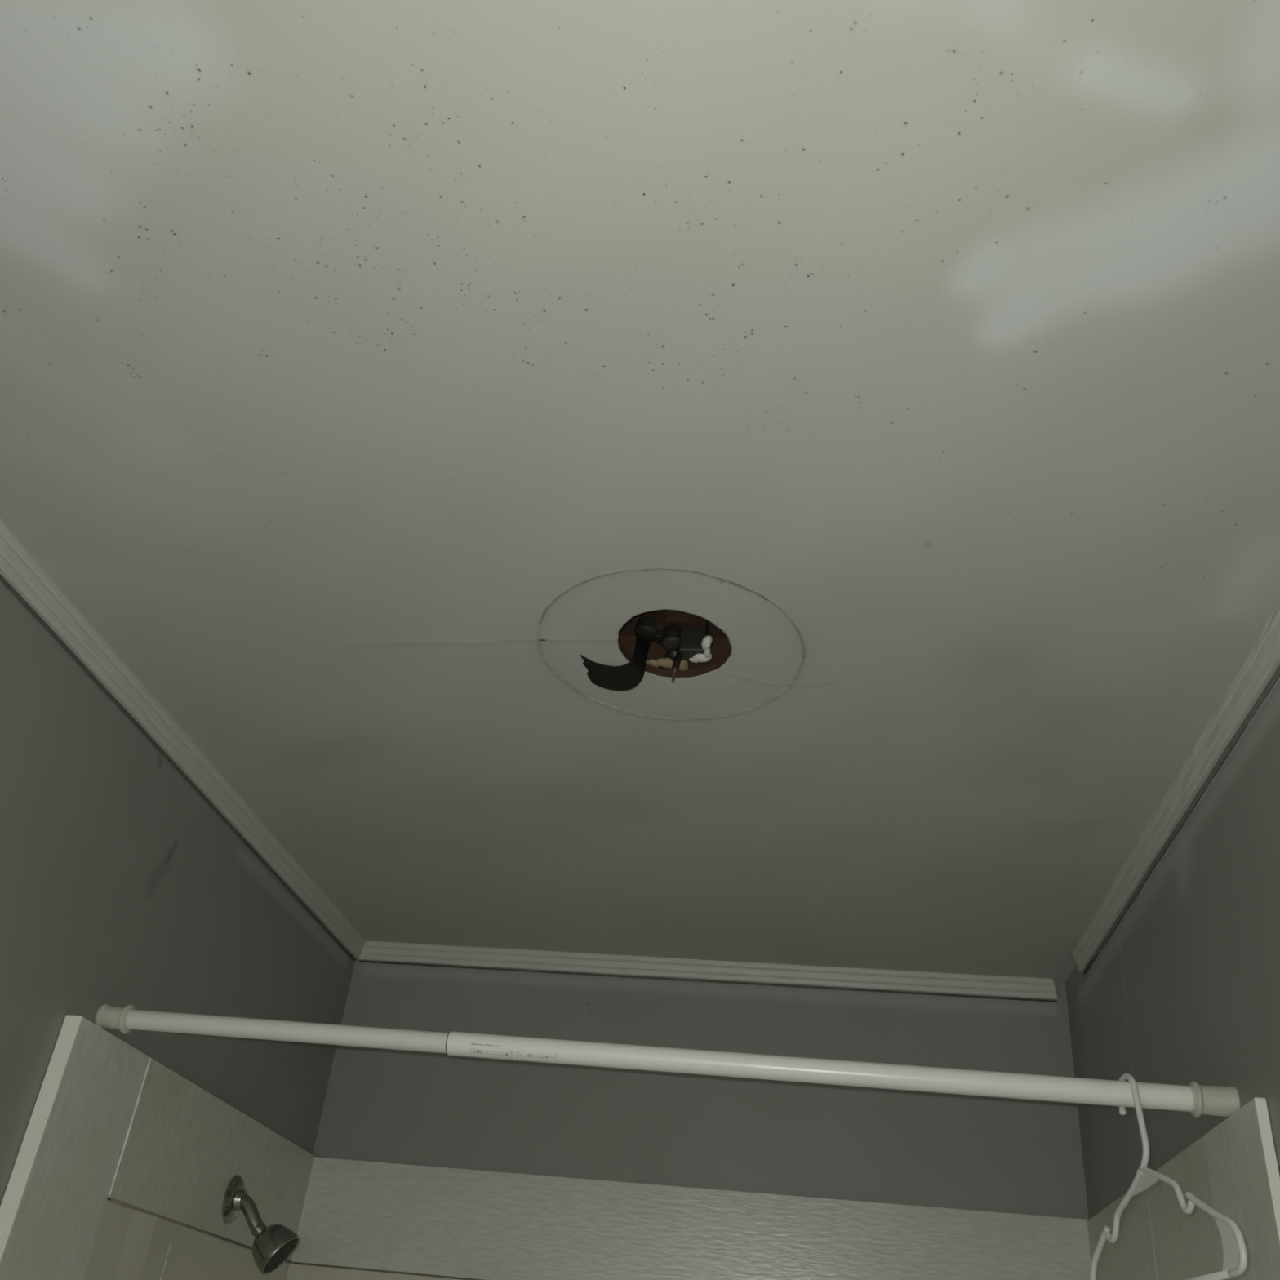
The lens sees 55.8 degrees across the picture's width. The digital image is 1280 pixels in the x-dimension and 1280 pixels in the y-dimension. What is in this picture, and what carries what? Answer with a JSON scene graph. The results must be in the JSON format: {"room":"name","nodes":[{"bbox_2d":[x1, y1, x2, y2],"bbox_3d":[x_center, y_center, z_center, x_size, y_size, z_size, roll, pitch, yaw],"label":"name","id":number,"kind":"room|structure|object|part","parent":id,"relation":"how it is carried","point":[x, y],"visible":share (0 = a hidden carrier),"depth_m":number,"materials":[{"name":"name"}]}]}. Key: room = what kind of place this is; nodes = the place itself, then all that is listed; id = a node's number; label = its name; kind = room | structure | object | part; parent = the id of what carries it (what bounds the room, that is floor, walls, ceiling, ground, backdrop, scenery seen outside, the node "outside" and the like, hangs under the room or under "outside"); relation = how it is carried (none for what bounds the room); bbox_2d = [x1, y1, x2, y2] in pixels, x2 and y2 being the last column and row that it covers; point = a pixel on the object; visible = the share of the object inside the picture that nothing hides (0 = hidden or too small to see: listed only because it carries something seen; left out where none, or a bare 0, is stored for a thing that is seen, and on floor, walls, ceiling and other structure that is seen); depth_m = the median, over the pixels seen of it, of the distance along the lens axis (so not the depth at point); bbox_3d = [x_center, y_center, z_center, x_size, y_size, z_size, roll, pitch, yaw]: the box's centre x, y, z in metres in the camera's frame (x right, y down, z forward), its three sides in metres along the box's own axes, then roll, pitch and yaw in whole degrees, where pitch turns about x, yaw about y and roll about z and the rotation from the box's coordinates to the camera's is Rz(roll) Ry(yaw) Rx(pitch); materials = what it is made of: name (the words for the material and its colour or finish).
{"room":"bathroom","nodes":[
{"label":"bathroom","id":0,"kind":"room"},
{"bbox_2d":[0,580,355,1206],"bbox_3d":[-0.937,0.805,0.678,0.060,2.440,3.420,1,-33,8],"label":"wall","id":1,"kind":"structure","parent":0,"point":[121,886],"depth_m":1.76,"materials":[{"name":"grey paint"}]},
{"bbox_2d":[0,1014,315,1279],"bbox_3d":[-0.797,1.613,1.504,0.024,1.996,1.003,1,-33,8],"label":"panelling","id":2,"kind":"object","parent":1,"relation":"attached to","point":[124,1167],"visible":1,"depth_m":1.76,"materials":[{"name":"laminate"}]},
{"bbox_3d":[-0.848,1.341,1.088,0.024,1.996,0.004,1,-33,8],"label":"edge trim","id":3,"kind":"part","parent":2,"relation":"part of","materials":[{"name":"white plastic"}]},
{"bbox_3d":[-0.798,1.754,1.544,0.016,1.801,0.783,1,-33,8],"label":"panel","id":4,"kind":"part","parent":2,"relation":"part of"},
{"bbox_2d":[222,1174,299,1275],"bbox_3d":[-0.642,0.998,2.063,0.129,0.148,0.083,1,-33,8],"label":"shower head","id":5,"kind":"object","parent":2,"relation":"attached to","point":[273,1244],"visible":1,"depth_m":2.05},
{"bbox_3d":[-0.671,0.983,2.075,0.064,0.062,0.026,1,-33,8],"label":"arm","id":6,"kind":"part","parent":5,"relation":"part of","materials":[{"name":"silver metal"}]},
{"bbox_3d":[-0.606,1.036,2.038,0.043,0.057,0.071,1,-33,8],"label":"plate","id":7,"kind":"part","parent":5,"relation":"part of","materials":[{"name":"metal"}]},
{"bbox_2d":[0,518,365,960],"bbox_3d":[-0.788,-0.200,1.316,0.025,0.043,3.300,1,-33,8],"label":"trim","id":8,"kind":"structure","parent":1,"relation":"attached to","point":[20,572],"depth_m":1.80,"materials":[{"name":"paint"}]},
{"bbox_2d":[94,1004,1240,1117],"bbox_3d":[-0.007,0.557,1.614,1.520,0.048,0.043,2,-33,7],"label":"tension rod","id":9,"kind":"object","parent":1,"relation":"attached to","point":[1194,1098],"visible":0.95,"depth_m":1.59,"materials":[{"name":"metal"}]},
{"bbox_2d":[1089,1073,1248,1279],"bbox_3d":[0.611,0.646,1.456,0.009,0.252,0.384,7,-32,-2],"label":"clothes hanger","id":10,"kind":"object","parent":9,"relation":"hanging from","point":[1235,1263],"visible":0.92,"depth_m":1.39,"materials":[{"name":"plastic"}]},
{"bbox_3d":[0.602,0.703,1.502,0.008,0.075,0.119,7,-32,-2],"label":"shoulder arm","id":11,"kind":"part","parent":10,"relation":"part of","materials":[{"name":"plastic"}]},
{"bbox_3d":[0.614,0.639,1.409,0.008,0.066,0.115,7,-32,-2],"label":"shoulder arm","id":12,"kind":"part","parent":10,"relation":"part of","materials":[{"name":"plastic"}]},
{"bbox_2d":[0,0,1279,982],"bbox_3d":[-0.040,-0.247,1.254,1.560,0.107,3.340,1,-33,8],"label":"ceiling","id":13,"kind":"structure","parent":0,"point":[371,372],"depth_m":1.20,"materials":[{"name":"paint"}]},
{"bbox_2d":[579,633,650,690],"bbox_3d":[-0.024,0.019,1.568,0.106,0.116,0.035,29,-39,-32],"label":"strip","id":14,"kind":"object","parent":13,"relation":"hanging from","point":[626,677],"visible":1,"depth_m":1.55,"materials":[{"name":"black plastic"}]},
{"bbox_2d":[634,609,712,682],"bbox_3d":[0.059,0.018,1.617,0.130,0.123,0.085,-16,-39,31],"label":"junction box","id":15,"kind":"object","parent":13,"relation":"attached to","point":[684,636],"visible":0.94,"depth_m":1.60,"materials":[{"name":"metal"}]},
{"bbox_2d":[634,615,658,641],"bbox_3d":[0.010,-0.016,1.647,0.034,0.028,0.035,1,-33,8],"label":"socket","id":16,"kind":"object","parent":15,"relation":"attached to","point":[647,627],"depth_m":1.64,"materials":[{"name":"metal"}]},
{"bbox_2d":[661,624,680,651],"bbox_3d":[0.044,-0.003,1.604,0.030,0.030,0.031,1,-33,8],"label":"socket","id":17,"kind":"object","parent":15,"relation":"attached to","point":[670,633],"depth_m":1.59,"materials":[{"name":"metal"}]},
{"bbox_3d":[0.048,0.014,1.622,0.016,0.031,0.020,1,-33,8],"label":"threaded stem","id":18,"kind":"part","parent":15,"relation":"part of","materials":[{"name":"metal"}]},
{"bbox_2d":[288,960,1088,1263],"bbox_3d":[0.019,1.734,1.971,1.520,2.440,0.060,1,-33,8],"label":"wall","id":19,"kind":"structure","parent":0,"point":[935,1149],"depth_m":2.46,"materials":[{"name":"grey paint"}]},
{"bbox_2d":[285,1156,1091,1279],"bbox_3d":[-0.005,1.902,1.823,1.516,1.994,0.006,1,-33,8],"label":"panelling","id":20,"kind":"object","parent":19,"relation":"attached to","point":[361,1220],"visible":0.95,"depth_m":2.32,"materials":[{"name":"laminate"}]},
{"bbox_3d":[-0.013,1.984,1.772,1.516,1.800,0.003,1,-33,8],"label":"panel","id":21,"kind":"part","parent":20,"relation":"part of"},
{"bbox_2d":[355,941,1061,1002],"bbox_3d":[0.116,0.704,2.581,1.508,0.042,0.024,1,-33,8],"label":"trim","id":22,"kind":"structure","parent":19,"relation":"attached to","point":[997,987],"depth_m":2.57,"materials":[{"name":"paint"}]},
{"bbox_2d":[1065,681,1279,1219],"bbox_3d":[0.628,0.835,0.465,0.060,2.440,3.420,1,-33,8],"label":"wall","id":23,"kind":"structure","parent":0,"point":[1186,988],"depth_m":1.68,"materials":[{"name":"grey paint"}]},
{"bbox_2d":[1071,601,1279,984],"bbox_3d":[0.687,-0.207,1.054,0.026,0.050,3.160,1,-33,8],"label":"trim","id":24,"kind":"structure","parent":23,"relation":"attached to","point":[1258,676],"depth_m":1.67,"materials":[{"name":"paint"}]},
{"bbox_2d":[1087,1097,1279,1279],"bbox_3d":[0.689,1.644,1.300,0.013,1.991,1.002,1,-33,8],"label":"panelling","id":25,"kind":"object","parent":23,"relation":"attached to","point":[1233,1168],"visible":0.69,"depth_m":1.58,"materials":[{"name":"laminate"}]},
{"bbox_3d":[0.637,1.372,0.884,0.013,1.991,0.004,1,-33,8],"label":"edge trim","id":26,"kind":"part","parent":25,"relation":"part of","materials":[{"name":"white plastic"}]}
]}

